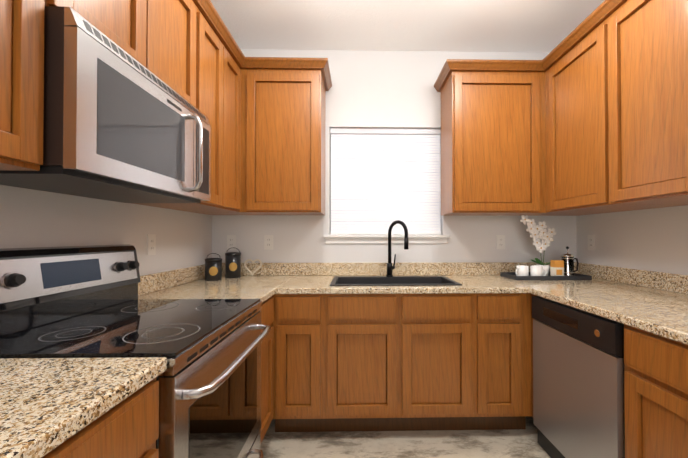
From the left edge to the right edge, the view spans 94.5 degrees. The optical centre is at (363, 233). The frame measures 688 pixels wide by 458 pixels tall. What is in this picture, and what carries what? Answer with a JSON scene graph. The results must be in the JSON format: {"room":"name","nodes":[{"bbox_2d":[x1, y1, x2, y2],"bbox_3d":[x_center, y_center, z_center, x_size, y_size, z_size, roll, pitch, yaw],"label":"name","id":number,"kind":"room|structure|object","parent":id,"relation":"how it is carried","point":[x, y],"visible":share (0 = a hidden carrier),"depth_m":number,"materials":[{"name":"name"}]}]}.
{"room":"kitchen","nodes":[
{"label":"kitchen","id":0,"kind":"room"},
{"bbox_2d":[0,185,211,275],"bbox_3d":[-1.232,-0.138,0.257,0.140,2.740,4.560,0,-1,-1],"label":"wall","id":1,"kind":"structure","parent":0,"point":[32,218],"depth_m":1.45,"materials":[{"name":"paint"}]},
{"bbox_2d":[0,0,44,170],"bbox_3d":[-0.979,-0.671,0.211,0.356,1.005,1.218,0,-1,-1],"label":"upper cabinet","id":2,"kind":"object","parent":1,"relation":"attached to","point":[21,79],"visible":1,"depth_m":0.76,"materials":[{"name":"brown wood"}]},
{"bbox_2d":[193,0,331,90],"bbox_3d":[-0.540,-1.194,1.087,0.636,0.056,2.943,0,-1,-1],"label":"crown molding","id":3,"kind":"structure","parent":2,"relation":"attached to","point":[209,12],"depth_m":2.18,"materials":[{"name":"brown wood"}]},
{"bbox_2d":[45,0,195,106],"bbox_3d":[-0.998,-0.877,1.204,0.356,0.574,0.760,0,-1,-1],"label":"upper cabinet","id":4,"kind":"object","parent":1,"relation":"attached to","point":[157,38],"visible":0.5,"depth_m":1.25,"materials":[{"name":"brown wood"}]},
{"bbox_2d":[0,6,210,202],"bbox_3d":[-0.936,-0.372,1.200,0.481,0.435,0.756,0,-1,-1],"label":"microwave","id":5,"kind":"object","parent":4,"relation":"attached to","point":[120,124],"visible":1,"depth_m":0.97,"materials":[{"name":"silver metal"}]},
{"bbox_2d":[147,234,155,254],"bbox_3d":[-1.188,0.061,1.782,0.007,0.116,0.070,0,-1,-1],"label":"electrical outlet","id":6,"kind":"object","parent":1,"relation":"attached to","point":[151,244],"visible":1,"depth_m":1.78,"materials":[{"name":"white plastic"}]},
{"bbox_2d":[132,3,240,211],"bbox_3d":[-1.012,-0.655,1.899,0.356,1.005,0.631,0,-1,-1],"label":"upper cabinet","id":7,"kind":"object","parent":1,"relation":"attached to","point":[218,87],"visible":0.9,"depth_m":1.85,"materials":[{"name":"brown wood"}]},
{"bbox_2d":[212,49,575,262],"bbox_3d":[0.267,-0.116,2.636,3.230,2.740,0.140,0,-1,-1],"label":"wall","id":8,"kind":"structure","parent":0,"point":[382,89],"depth_m":2.57,"materials":[{"name":"paint"}]},
{"bbox_2d":[227,235,235,249],"bbox_3d":[-1.051,0.068,2.535,0.070,0.116,0.007,0,-1,-1],"label":"electrical outlet","id":9,"kind":"object","parent":8,"relation":"attached to","point":[231,241],"visible":1,"depth_m":2.53,"materials":[{"name":"white plastic"}]},
{"bbox_2d":[193,69,325,214],"bbox_3d":[-0.749,-0.651,2.367,0.903,1.005,0.330,0,-1,-1],"label":"upper cabinet","id":10,"kind":"object","parent":8,"relation":"attached to","point":[283,112],"visible":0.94,"depth_m":2.22,"materials":[{"name":"brown wood"}]},
{"bbox_2d":[264,235,272,249],"bbox_3d":[-0.756,0.068,2.541,0.070,0.116,0.007,0,-1,-1],"label":"electrical outlet","id":11,"kind":"object","parent":8,"relation":"attached to","point":[268,242],"visible":1,"depth_m":2.54,"materials":[{"name":"white plastic"}]},
{"bbox_2d":[330,128,440,233],"bbox_3d":[0.188,-0.430,2.613,0.910,0.868,0.040,0,-1,-1],"label":"window blinds","id":12,"kind":"object","parent":8,"relation":"attached to","point":[382,179],"visible":0.92,"depth_m":2.61,"materials":[{"name":"white plastic"}]},
{"bbox_2d":[331,234,439,234],"bbox_3d":[0.186,-0.428,2.683,0.918,0.871,0.040,0,-1,-1],"label":"window","id":13,"kind":"structure","parent":8,"relation":"in","point":[384,234],"depth_m":2.66,"materials":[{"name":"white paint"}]},
{"bbox_2d":[323,235,449,243],"bbox_3d":[0.188,0.043,2.593,1.012,0.071,0.129,0,-1,-1],"label":"window sill","id":14,"kind":"structure","parent":8,"relation":"attached to","point":[353,239],"depth_m":2.55,"materials":[{"name":"white paint"}]},
{"bbox_2d":[496,235,504,248],"bbox_3d":[1.119,0.068,2.577,0.070,0.116,0.007,0,-1,-1],"label":"electrical outlet","id":15,"kind":"object","parent":8,"relation":"attached to","point":[500,241],"visible":1,"depth_m":2.58,"materials":[{"name":"white plastic"}]},
{"bbox_2d":[441,71,600,215],"bbox_3d":[1.187,-0.651,2.404,1.116,1.005,0.330,0,-1,-1],"label":"upper cabinet","id":16,"kind":"object","parent":8,"relation":"attached to","point":[493,143],"visible":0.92,"depth_m":2.25,"materials":[{"name":"brown wood"}]},
{"bbox_2d":[260,416,550,457],"bbox_3d":[0.312,1.282,0.274,3.230,0.100,4.840,0,-1,-1],"label":"floor","id":17,"kind":"structure","parent":0,"point":[517,443],"depth_m":1.88,"materials":[{"name":"stone"}]},
{"bbox_2d":[41,378,158,457],"bbox_3d":[-0.836,0.793,0.581,0.658,0.884,0.457,0,-1,-1],"label":"base cabinet","id":18,"kind":"object","parent":17,"relation":"on","point":[127,427],"visible":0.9,"depth_m":0.65,"materials":[{"name":"brown wood"}]},
{"bbox_2d":[0,357,166,457],"bbox_3d":[-0.823,0.277,0.047,0.666,0.137,1.534,0,-1,-1],"label":"countertop","id":19,"kind":"structure","parent":18,"relation":"on","point":[47,405],"depth_m":0.63,"materials":[{"name":"beige stone"}]},
{"bbox_2d":[0,244,270,457],"bbox_3d":[-0.800,0.644,1.194,0.753,1.191,0.756,0,-1,-1],"label":"range","id":20,"kind":"object","parent":17,"relation":"on","point":[71,302],"visible":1,"depth_m":1.09,"materials":[{"name":"silver metal"}]},
{"bbox_2d":[260,296,273,444],"bbox_3d":[-0.864,0.806,2.044,0.658,0.883,0.941,0,-1,-1],"label":"base cabinet","id":21,"kind":"object","parent":17,"relation":"on","point":[267,367],"visible":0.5,"depth_m":1.80,"materials":[{"name":"brown wood"}]},
{"bbox_2d":[138,274,263,302],"bbox_3d":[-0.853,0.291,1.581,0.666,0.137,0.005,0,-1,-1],"label":"countertop","id":22,"kind":"structure","parent":21,"relation":"on","point":[151,286],"depth_m":1.83,"materials":[{"name":"beige stone"}]},
{"bbox_2d":[272,294,331,431],"bbox_3d":[-0.400,0.807,2.214,0.316,0.884,0.622,0,-1,-1],"label":"base cabinet","id":23,"kind":"object","parent":17,"relation":"on","point":[300,323],"depth_m":1.92,"materials":[{"name":"brown wood"}]},
{"bbox_2d":[153,262,531,297],"bbox_3d":[-0.103,0.296,2.216,2.190,0.137,0.676,0,-1,-1],"label":"countertop","id":24,"kind":"structure","parent":23,"relation":"on","point":[474,277],"depth_m":2.41,"materials":[{"name":"beige stone"}]},
{"bbox_2d":[205,253,221,280],"bbox_3d":[-1.071,0.234,2.272,0.114,0.192,0.114,0,-1,-1],"label":"canister","id":25,"kind":"object","parent":24,"relation":"on","point":[213,269],"visible":1,"depth_m":2.23,"materials":[{"name":"black metal"}]},
{"bbox_2d":[225,247,240,277],"bbox_3d":[-0.989,0.217,2.414,0.114,0.227,0.114,0,-1,-1],"label":"canister","id":26,"kind":"object","parent":24,"relation":"on","point":[232,264],"visible":1,"depth_m":2.37,"materials":[{"name":"black metal"}]},
{"bbox_2d":[244,259,261,275],"bbox_3d":[-0.865,0.265,2.489,0.143,0.130,0.040,0,-1,-1],"label":"decor","id":27,"kind":"object","parent":24,"relation":"on","point":[248,270],"visible":0.98,"depth_m":2.49,"materials":[{"name":"beige wood"}]},
{"bbox_2d":[330,276,461,285],"bbox_3d":[0.205,0.435,2.215,0.840,0.226,0.430,0,-1,-1],"label":"sink","id":28,"kind":"object","parent":24,"relation":"in","point":[390,281],"visible":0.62,"depth_m":2.37,"materials":[{"name":"grey"}]},
{"bbox_2d":[386,220,408,276],"bbox_3d":[0.250,0.111,2.353,0.148,0.423,0.192,0,-1,-1],"label":"faucet","id":29,"kind":"object","parent":24,"relation":"on","point":[390,267],"visible":1,"depth_m":2.38,"materials":[{"name":"black metal"}]},
{"bbox_2d":[324,305,479,431],"bbox_3d":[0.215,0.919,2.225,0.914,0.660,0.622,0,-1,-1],"label":"base cabinet","id":30,"kind":"object","parent":17,"relation":"on","point":[383,362],"depth_m":1.93,"materials":[{"name":"brown wood"}]},
{"bbox_2d":[444,293,531,429],"bbox_3d":[0.852,0.808,2.238,0.362,0.884,0.622,0,-1,-1],"label":"base cabinet","id":31,"kind":"object","parent":17,"relation":"on","point":[503,320],"depth_m":1.94,"materials":[{"name":"brown wood"}]},
{"bbox_2d":[531,294,536,415],"bbox_3d":[1.391,0.808,2.232,0.711,0.883,0.651,0,-1,-1],"label":"base cabinet","id":32,"kind":"object","parent":17,"relation":"on","point":[532,349],"visible":0.06,"depth_m":1.95,"materials":[{"name":"brown wood"}]},
{"bbox_2d":[532,296,624,457],"bbox_3d":[1.321,0.806,1.593,0.613,0.875,0.620,0,-1,-1],"label":"dishwasher","id":33,"kind":"object","parent":17,"relation":"on","point":[578,386],"visible":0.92,"depth_m":1.51,"materials":[{"name":"silver metal"}]},
{"bbox_2d":[624,324,687,457],"bbox_3d":[1.402,0.797,1.054,0.734,0.884,0.458,0,-1,-1],"label":"base cabinet","id":34,"kind":"object","parent":17,"relation":"on","point":[656,392],"visible":0.92,"depth_m":1.11,"materials":[{"name":"brown wood"}]},
{"bbox_2d":[504,262,687,344],"bbox_3d":[1.400,0.285,0.939,0.746,0.137,3.286,0,-1,-1],"label":"countertop","id":35,"kind":"structure","parent":34,"relation":"on","point":[654,302],"depth_m":1.67,"materials":[{"name":"beige stone"}]},
{"bbox_2d":[500,272,591,279],"bbox_3d":[1.355,0.316,2.378,0.545,0.030,0.250,0,-1,-1],"label":"tray","id":36,"kind":"object","parent":35,"relation":"on","point":[514,276],"visible":0.75,"depth_m":2.26,"materials":[{"name":"grey"}]},
{"bbox_2d":[515,265,528,275],"bbox_3d":[1.155,0.278,2.320,0.103,0.088,0.080,0,-1,-1],"label":"mug","id":37,"kind":"object","parent":36,"relation":"on","point":[522,270],"visible":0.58,"depth_m":2.29,"materials":[{"name":"white ceramic"}]},
{"bbox_2d":[520,215,555,275],"bbox_3d":[1.332,0.091,2.436,0.297,0.463,0.122,0,-1,-1],"label":"orchid","id":38,"kind":"object","parent":36,"relation":"on","point":[533,229],"visible":0.98,"depth_m":2.39,"materials":[{"name":"white plant"}]},
{"bbox_2d":[530,265,546,275],"bbox_3d":[1.268,0.278,2.307,0.096,0.088,0.080,0,-1,-1],"label":"mug","id":39,"kind":"object","parent":36,"relation":"on","point":[535,270],"visible":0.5,"depth_m":2.27,"materials":[{"name":"white ceramic"}]},
{"bbox_2d":[550,260,563,275],"bbox_3d":[1.438,0.259,2.350,0.070,0.125,0.051,0,-1,-1],"label":"box","id":40,"kind":"object","parent":36,"relation":"on","point":[556,267],"visible":0.85,"depth_m":2.33,"materials":[{"name":"orange cardboard"}]},
{"bbox_2d":[561,246,578,275],"bbox_3d":[1.552,0.208,2.378,0.128,0.228,0.088,0,-1,-1],"label":"press","id":41,"kind":"object","parent":36,"relation":"on","point":[567,259],"visible":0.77,"depth_m":2.35,"materials":[{"name":"silver glass"}]},
{"bbox_2d":[210,0,604,52],"bbox_3d":[0.312,-1.558,0.300,3.230,0.100,4.840,0,-1,-1],"label":"ceiling","id":42,"kind":"structure","parent":0,"point":[543,26],"depth_m":2.25,"materials":[{"name":"white paint"}]},
{"bbox_2d":[576,205,687,274],"bbox_3d":[1.857,-0.137,0.317,0.140,2.740,4.560,0,-1,-1],"label":"wall","id":43,"kind":"structure","parent":0,"point":[655,239],"depth_m":2.02,"materials":[{"name":"paint"}]},
{"bbox_2d":[588,235,594,249],"bbox_3d":[1.742,0.067,2.423,0.007,0.116,0.070,0,-1,-1],"label":"electrical outlet","id":44,"kind":"object","parent":43,"relation":"attached to","point":[591,242],"visible":1,"depth_m":2.42,"materials":[{"name":"white plastic"}]},
{"bbox_2d":[545,31,652,212],"bbox_3d":[1.519,-0.655,1.941,0.466,1.004,0.644,0,-1,-1],"label":"upper cabinet","id":45,"kind":"object","parent":43,"relation":"attached to","point":[569,82],"depth_m":1.99,"materials":[{"name":"brown wood"}]},
{"bbox_2d":[593,0,687,207],"bbox_3d":[1.528,-0.659,1.462,0.466,1.004,0.590,0,-1,-1],"label":"upper cabinet","id":46,"kind":"object","parent":43,"relation":"attached to","point":[616,92],"depth_m":1.53,"materials":[{"name":"brown wood"}]},
{"bbox_2d":[677,0,687,199],"bbox_3d":[1.537,-0.664,0.992,0.466,1.004,0.590,0,-1,-1],"label":"upper cabinet","id":47,"kind":"object","parent":43,"relation":"attached to","point":[682,5],"depth_m":1.31,"materials":[{"name":"brown wood"}]},
{"bbox_2d":[434,0,626,91],"bbox_3d":[0.975,-1.195,0.981,0.739,0.056,3.213,0,-1,-1],"label":"crown molding","id":48,"kind":"structure","parent":47,"relation":"attached to","point":[598,15],"depth_m":2.21,"materials":[{"name":"brown wood"}]}
]}

